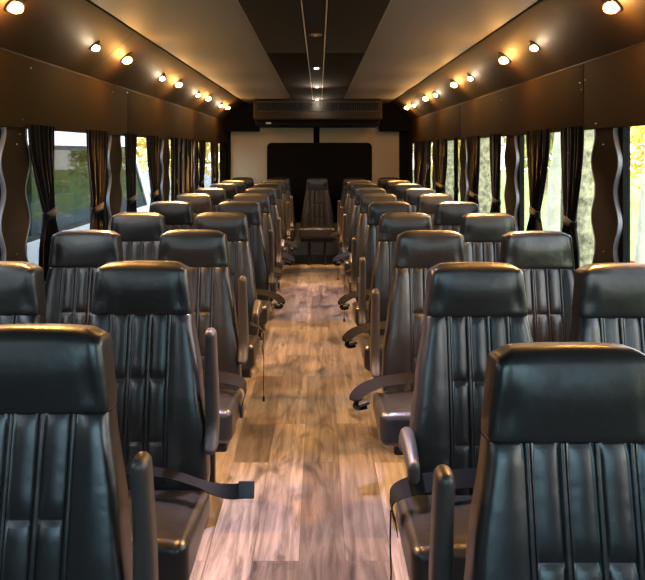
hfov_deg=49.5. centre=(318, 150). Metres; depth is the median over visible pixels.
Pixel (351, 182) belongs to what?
seat
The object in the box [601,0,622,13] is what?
light
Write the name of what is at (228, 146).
trim
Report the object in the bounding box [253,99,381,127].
air conditioner
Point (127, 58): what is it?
light
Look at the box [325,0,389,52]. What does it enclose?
panel
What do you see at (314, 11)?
trim
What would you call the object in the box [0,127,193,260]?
wall
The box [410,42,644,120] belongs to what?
trim
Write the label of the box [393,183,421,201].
seat
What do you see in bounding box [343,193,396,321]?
seat
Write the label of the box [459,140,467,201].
pillar cover
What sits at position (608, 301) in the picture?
seat
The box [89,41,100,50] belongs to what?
light
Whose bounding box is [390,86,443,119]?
panel
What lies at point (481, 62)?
panel
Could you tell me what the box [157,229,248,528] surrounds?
seat
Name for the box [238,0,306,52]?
panel
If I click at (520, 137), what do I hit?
window
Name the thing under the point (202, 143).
curtain
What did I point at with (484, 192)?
tree
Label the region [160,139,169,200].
pillar cover
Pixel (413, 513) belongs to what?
seat cushion
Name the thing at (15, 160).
pillar cover
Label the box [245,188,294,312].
seat
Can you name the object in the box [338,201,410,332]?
seat
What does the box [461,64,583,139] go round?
panel
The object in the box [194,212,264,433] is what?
seat
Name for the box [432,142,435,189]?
pillar cover
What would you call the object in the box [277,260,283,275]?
seat cushion
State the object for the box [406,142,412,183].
curtain
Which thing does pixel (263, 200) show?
seat
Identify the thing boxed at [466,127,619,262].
wall
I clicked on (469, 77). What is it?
light
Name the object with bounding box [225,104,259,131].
trim
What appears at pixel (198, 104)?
panel
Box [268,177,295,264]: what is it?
seat
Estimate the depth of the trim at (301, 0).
4.23 m
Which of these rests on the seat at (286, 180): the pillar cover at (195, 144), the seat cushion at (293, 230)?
the seat cushion at (293, 230)
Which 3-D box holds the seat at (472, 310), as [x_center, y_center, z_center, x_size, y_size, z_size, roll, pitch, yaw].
[0.488,0.975,2.156,0.576,1.190,0.631,0,0,0]
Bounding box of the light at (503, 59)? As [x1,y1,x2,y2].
[498,52,510,63]
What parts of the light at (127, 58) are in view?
bulb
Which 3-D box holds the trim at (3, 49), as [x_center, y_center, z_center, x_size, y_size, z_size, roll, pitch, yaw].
[-1.369,-0.440,4.810,0.010,0.010,11.620,0,0,0]
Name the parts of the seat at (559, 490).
armrest, backrest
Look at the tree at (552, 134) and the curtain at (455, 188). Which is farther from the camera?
the tree at (552, 134)
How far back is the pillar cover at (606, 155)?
3.24 m
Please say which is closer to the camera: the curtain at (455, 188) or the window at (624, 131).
the window at (624, 131)
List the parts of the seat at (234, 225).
backrest, seat frame, armrest, cord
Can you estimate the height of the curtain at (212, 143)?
0.825 m
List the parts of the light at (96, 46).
bulb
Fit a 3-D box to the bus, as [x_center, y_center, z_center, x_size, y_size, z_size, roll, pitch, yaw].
[-3.922,0.935,4.575,2.100,2.970,17.250,0,0,0]
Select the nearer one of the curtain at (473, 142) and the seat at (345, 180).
the curtain at (473, 142)
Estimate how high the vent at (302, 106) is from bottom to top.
0.128 m
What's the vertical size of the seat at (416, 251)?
1.190 m
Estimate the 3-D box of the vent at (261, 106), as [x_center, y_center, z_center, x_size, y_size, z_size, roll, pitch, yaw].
[-0.561,-0.595,9.352,0.532,0.128,0.017,0,0,0]
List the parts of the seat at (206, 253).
leg, backrest, seat frame, armrest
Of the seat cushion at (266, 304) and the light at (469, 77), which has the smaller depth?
the seat cushion at (266, 304)
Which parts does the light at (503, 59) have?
bulb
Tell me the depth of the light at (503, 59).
4.35 m
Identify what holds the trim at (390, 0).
attached to the ceiling
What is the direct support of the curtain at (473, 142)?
hanging from the panel at (554, 102)
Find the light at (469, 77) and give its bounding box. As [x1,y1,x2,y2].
[467,73,474,80]
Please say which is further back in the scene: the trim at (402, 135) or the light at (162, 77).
the trim at (402, 135)
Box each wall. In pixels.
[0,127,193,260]
[231,126,398,254]
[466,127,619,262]
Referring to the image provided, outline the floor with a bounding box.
[189,255,408,579]
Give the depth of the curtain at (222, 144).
9.77 m
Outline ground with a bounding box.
[413,170,642,260]
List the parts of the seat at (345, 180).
backrest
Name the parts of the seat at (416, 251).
armrest, seat frame, backrest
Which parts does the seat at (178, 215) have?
backrest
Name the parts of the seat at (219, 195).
backrest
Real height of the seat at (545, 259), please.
1.190 m
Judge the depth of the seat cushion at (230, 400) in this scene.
2.93 m
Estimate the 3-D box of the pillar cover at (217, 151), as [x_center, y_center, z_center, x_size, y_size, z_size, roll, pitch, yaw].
[-1.382,0.313,9.423,0.019,0.834,0.316,0,0,0]
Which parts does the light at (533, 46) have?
bulb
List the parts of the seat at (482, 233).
backrest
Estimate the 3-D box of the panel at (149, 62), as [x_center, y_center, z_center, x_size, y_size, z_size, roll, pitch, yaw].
[-1.232,-0.580,5.550,0.320,0.280,2.897,0,0,0]
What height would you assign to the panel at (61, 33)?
0.280 m
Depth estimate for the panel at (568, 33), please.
3.32 m
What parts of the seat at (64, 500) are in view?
backrest, armrest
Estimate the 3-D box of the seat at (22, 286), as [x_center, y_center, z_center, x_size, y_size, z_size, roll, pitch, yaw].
[-1.125,0.975,2.175,0.504,1.190,0.609,0,0,0]
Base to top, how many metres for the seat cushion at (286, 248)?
0.150 m
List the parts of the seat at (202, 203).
backrest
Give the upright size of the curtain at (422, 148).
0.825 m
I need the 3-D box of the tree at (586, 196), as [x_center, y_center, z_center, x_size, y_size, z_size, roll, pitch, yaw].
[2.788,-0.775,7.199,2.172,6.513,2.301,0,0,36]
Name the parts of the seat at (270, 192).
backrest, armrest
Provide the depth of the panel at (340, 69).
6.04 m
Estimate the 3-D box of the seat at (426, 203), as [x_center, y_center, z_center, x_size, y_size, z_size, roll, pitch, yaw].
[1.040,0.975,6.014,0.504,1.190,0.609,0,0,0]
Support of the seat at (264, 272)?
on the floor
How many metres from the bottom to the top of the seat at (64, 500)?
1.190 m
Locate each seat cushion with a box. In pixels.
[128,490,209,579]
[204,389,241,443]
[241,335,259,369]
[259,300,270,325]
[270,277,278,292]
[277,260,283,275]
[283,247,287,259]
[290,228,295,238]
[299,227,334,238]
[340,246,347,259]
[343,260,350,275]
[347,277,358,292]
[353,301,368,325]
[360,335,383,371]
[373,391,413,446]
[396,494,472,579]
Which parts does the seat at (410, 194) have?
backrest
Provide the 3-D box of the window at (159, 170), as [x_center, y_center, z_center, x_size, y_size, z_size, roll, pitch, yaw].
[-1.410,0.278,5.523,0.032,0.865,1.292,0,0,0]
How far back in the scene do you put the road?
55.66 m
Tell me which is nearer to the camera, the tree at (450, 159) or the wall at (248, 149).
the wall at (248, 149)
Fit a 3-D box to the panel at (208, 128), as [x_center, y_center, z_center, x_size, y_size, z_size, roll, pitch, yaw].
[-1.379,-0.272,9.110,0.023,0.333,3.017,0,0,0]
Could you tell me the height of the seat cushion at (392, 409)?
0.150 m
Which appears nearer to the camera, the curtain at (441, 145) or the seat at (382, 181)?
the curtain at (441, 145)
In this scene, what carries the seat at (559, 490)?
on the floor
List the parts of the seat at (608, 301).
backrest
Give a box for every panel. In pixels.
[0,0,134,74]
[0,50,126,135]
[86,33,210,105]
[127,90,192,139]
[182,82,244,119]
[193,111,227,143]
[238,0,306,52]
[267,53,312,99]
[322,53,364,99]
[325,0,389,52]
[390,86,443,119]
[407,105,460,143]
[417,38,534,108]
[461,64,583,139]
[488,0,644,77]
[584,44,644,129]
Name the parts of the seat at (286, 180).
backrest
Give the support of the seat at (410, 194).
on the floor
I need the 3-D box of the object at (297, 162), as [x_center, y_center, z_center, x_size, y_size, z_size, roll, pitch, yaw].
[0.007,0.477,10.546,1.578,1.205,0.025,0,0,0]
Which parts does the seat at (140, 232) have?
backrest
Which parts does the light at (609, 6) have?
bulb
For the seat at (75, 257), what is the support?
on the floor
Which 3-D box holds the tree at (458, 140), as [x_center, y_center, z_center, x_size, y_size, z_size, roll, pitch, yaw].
[9.631,-0.297,48.075,5.947,5.576,6.301,0,0,9]
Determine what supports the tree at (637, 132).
on the ground
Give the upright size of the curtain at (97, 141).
0.825 m
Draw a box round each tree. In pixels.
[136,137,147,173]
[145,140,219,189]
[431,140,459,186]
[446,140,453,197]
[478,138,491,212]
[501,133,554,194]
[543,132,560,230]
[560,129,593,266]
[630,125,644,193]
[635,148,644,262]
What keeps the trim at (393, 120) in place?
attached to the wall at (248, 149)
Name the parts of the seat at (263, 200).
backrest, armrest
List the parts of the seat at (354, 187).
armrest, backrest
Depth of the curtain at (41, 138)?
3.45 m
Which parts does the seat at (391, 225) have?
armrest, backrest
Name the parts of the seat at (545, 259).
backrest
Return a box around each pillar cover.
[0,127,30,261]
[106,135,122,229]
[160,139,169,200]
[193,142,198,192]
[216,143,218,182]
[414,144,415,183]
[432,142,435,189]
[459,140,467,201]
[504,136,518,230]
[591,128,622,263]
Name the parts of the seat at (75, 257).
backrest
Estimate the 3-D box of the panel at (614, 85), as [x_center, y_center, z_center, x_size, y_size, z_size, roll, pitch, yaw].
[1.333,-0.272,1.250,0.025,0.333,4.497,0,0,0]
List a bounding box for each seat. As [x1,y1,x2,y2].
[0,261,45,324]
[0,324,158,579]
[45,230,122,324]
[89,260,254,579]
[110,212,165,260]
[149,201,193,231]
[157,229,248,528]
[175,193,212,226]
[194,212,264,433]
[195,188,226,211]
[210,183,237,200]
[217,201,284,377]
[221,180,245,193]
[232,177,253,188]
[233,193,280,339]
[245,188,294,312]
[254,183,297,292]
[261,180,293,276]
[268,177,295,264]
[299,177,334,264]
[330,180,371,247]
[332,188,385,277]
[337,177,364,237]
[337,183,377,279]
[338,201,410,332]
[342,212,431,375]
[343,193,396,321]
[349,230,466,454]
[377,177,399,188]
[385,180,410,193]
[389,262,532,579]
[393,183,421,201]
[403,188,435,212]
[416,194,453,229]
[428,342,644,579]
[433,201,478,232]
[459,213,515,261]
[499,231,574,341]
[569,263,644,353]
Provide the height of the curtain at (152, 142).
0.825 m
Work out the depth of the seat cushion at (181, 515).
2.01 m
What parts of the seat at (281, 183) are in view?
backrest, armrest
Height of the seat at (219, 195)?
1.190 m
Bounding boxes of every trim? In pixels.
[0,47,224,120]
[85,0,246,103]
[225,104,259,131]
[226,132,230,179]
[237,0,290,98]
[301,0,312,97]
[302,0,325,99]
[313,128,319,142]
[322,0,327,90]
[343,0,391,99]
[379,104,409,131]
[388,0,543,103]
[399,132,406,179]
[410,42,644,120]
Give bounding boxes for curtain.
[28,124,58,283]
[86,130,107,229]
[125,133,136,211]
[146,135,158,203]
[171,137,192,200]
[199,140,205,187]
[210,141,215,184]
[220,142,225,182]
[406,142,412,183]
[415,140,430,187]
[435,139,447,193]
[453,138,458,200]
[467,136,480,212]
[489,134,500,212]
[526,129,550,230]
[560,126,583,269]
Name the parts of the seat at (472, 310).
cord, armrest, backrest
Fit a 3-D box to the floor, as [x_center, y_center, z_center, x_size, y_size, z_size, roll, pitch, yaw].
[-0.022,1.590,4.810,2.800,0.040,11.620,0,0,0]
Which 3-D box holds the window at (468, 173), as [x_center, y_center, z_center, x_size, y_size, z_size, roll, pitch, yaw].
[1.366,0.278,5.673,0.032,0.865,1.332,0,0,0]
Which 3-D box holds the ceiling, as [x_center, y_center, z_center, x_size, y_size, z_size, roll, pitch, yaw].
[-0.022,-0.715,4.810,2.120,0.030,11.620,0,0,0]
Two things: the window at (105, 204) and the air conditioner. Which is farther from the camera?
the air conditioner
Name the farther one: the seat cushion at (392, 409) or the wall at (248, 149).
the wall at (248, 149)
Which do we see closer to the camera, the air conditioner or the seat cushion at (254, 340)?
the seat cushion at (254, 340)
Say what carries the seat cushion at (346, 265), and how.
on the seat at (359, 192)
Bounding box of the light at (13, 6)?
[4,0,25,13]
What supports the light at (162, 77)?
attached to the panel at (149, 62)
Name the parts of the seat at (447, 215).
backrest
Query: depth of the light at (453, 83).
5.95 m
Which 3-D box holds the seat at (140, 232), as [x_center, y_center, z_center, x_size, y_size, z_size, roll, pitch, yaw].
[-1.125,0.975,4.114,0.504,1.190,0.609,0,0,0]
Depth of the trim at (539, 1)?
4.34 m
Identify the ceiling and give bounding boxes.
[89,0,538,103]
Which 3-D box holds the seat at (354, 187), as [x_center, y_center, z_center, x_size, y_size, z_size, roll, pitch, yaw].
[0.491,0.975,7.975,0.563,1.190,0.611,0,0,0]
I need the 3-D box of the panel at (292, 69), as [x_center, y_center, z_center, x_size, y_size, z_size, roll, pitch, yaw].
[-0.226,-0.694,7.090,0.283,0.032,4.449,0,0,0]
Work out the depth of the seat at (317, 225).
10.03 m
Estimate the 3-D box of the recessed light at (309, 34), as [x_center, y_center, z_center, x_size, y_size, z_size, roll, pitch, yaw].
[-0.022,-0.675,4.070,0.080,0.013,0.080,0,0,0]
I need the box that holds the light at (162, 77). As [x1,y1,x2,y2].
[158,73,165,80]
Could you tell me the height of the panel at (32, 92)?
0.366 m
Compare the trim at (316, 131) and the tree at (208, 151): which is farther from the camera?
the tree at (208, 151)
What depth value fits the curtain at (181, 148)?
6.87 m
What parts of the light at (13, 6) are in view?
bulb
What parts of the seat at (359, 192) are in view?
armrest, backrest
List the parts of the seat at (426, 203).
backrest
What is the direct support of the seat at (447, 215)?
on the floor
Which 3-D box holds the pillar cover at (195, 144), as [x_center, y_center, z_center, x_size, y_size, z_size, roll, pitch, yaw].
[-1.382,0.313,7.861,0.019,0.834,0.316,0,0,0]
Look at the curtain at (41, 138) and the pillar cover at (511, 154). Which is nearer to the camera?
the curtain at (41, 138)
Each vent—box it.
[257,102,296,110]
[298,102,337,110]
[339,102,377,110]
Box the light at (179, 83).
[174,79,182,86]
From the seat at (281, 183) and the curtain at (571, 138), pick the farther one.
the seat at (281, 183)
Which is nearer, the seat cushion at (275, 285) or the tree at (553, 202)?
the seat cushion at (275, 285)
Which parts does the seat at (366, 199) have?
backrest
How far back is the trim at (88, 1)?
4.34 m
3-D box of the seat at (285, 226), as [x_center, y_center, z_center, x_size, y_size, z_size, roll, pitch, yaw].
[-0.551,0.975,8.005,0.617,1.190,0.609,0,0,0]
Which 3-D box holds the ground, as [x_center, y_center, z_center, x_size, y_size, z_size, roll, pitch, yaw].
[32.078,2.470,30.000,55.800,0.100,120.000,0,0,0]
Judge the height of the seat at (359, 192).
1.190 m
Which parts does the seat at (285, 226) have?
backrest, armrest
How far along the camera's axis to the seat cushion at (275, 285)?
5.79 m
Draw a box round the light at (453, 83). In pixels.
[450,79,458,86]
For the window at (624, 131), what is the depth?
3.11 m
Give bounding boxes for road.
[141,170,219,200]
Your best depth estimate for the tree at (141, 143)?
29.51 m
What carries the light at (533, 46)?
attached to the panel at (568, 33)
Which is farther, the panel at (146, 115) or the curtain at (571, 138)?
the panel at (146, 115)
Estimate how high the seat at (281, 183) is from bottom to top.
1.190 m
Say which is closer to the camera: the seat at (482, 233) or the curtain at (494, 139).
the seat at (482, 233)
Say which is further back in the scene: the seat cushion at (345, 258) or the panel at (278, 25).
the seat cushion at (345, 258)
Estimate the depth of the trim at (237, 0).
4.22 m
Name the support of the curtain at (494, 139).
hanging from the panel at (554, 102)
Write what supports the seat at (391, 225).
on the floor
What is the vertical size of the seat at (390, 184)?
1.190 m
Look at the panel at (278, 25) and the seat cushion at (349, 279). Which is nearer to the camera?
the panel at (278, 25)
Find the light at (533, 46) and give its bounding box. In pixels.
[529,41,540,50]
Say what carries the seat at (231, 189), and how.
on the floor
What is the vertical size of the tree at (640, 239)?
6.293 m
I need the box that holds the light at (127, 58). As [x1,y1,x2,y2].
[120,52,132,63]
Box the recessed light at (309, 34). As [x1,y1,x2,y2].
[308,33,321,36]
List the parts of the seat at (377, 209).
armrest, backrest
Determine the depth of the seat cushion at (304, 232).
9.59 m
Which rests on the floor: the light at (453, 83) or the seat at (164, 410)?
the seat at (164, 410)
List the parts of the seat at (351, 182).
armrest, backrest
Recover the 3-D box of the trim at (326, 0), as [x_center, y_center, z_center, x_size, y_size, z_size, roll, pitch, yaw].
[0.036,-0.680,4.160,0.006,0.005,10.320,0,0,0]
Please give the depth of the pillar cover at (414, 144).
9.76 m
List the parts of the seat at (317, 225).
leg, seat frame, backrest, leg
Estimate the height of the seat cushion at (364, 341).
0.150 m
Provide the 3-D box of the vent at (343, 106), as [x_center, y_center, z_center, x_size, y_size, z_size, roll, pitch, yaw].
[0.527,-0.595,9.352,0.532,0.128,0.017,0,0,0]
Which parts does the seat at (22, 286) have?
backrest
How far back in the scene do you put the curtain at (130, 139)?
5.02 m
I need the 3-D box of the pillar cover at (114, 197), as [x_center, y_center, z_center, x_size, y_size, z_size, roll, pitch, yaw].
[-1.382,0.313,4.737,0.019,0.834,0.316,0,0,0]
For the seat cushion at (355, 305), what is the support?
on the seat at (377, 209)
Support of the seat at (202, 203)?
on the floor
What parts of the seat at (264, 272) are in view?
backrest, armrest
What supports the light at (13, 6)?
attached to the panel at (61, 33)
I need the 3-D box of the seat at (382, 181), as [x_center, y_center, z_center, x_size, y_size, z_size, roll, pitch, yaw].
[1.013,0.975,9.895,0.504,1.190,0.609,0,0,0]
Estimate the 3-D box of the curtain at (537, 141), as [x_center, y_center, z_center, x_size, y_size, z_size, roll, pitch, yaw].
[1.309,0.287,4.202,0.052,0.825,0.448,0,0,3]
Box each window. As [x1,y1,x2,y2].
[26,131,106,249]
[158,139,160,200]
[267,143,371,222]
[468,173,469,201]
[518,130,594,248]
[620,127,629,262]
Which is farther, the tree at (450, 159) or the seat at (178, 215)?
the tree at (450, 159)
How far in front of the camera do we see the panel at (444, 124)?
7.82 m
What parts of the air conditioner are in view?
underside panel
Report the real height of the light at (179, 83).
0.077 m
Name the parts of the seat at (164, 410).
backrest, armrest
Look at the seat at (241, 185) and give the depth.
9.16 m
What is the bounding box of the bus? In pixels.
[27,129,149,265]
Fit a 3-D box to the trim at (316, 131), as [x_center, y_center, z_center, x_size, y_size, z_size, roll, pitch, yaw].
[-0.038,-0.262,10.550,0.090,0.297,0.017,0,0,0]

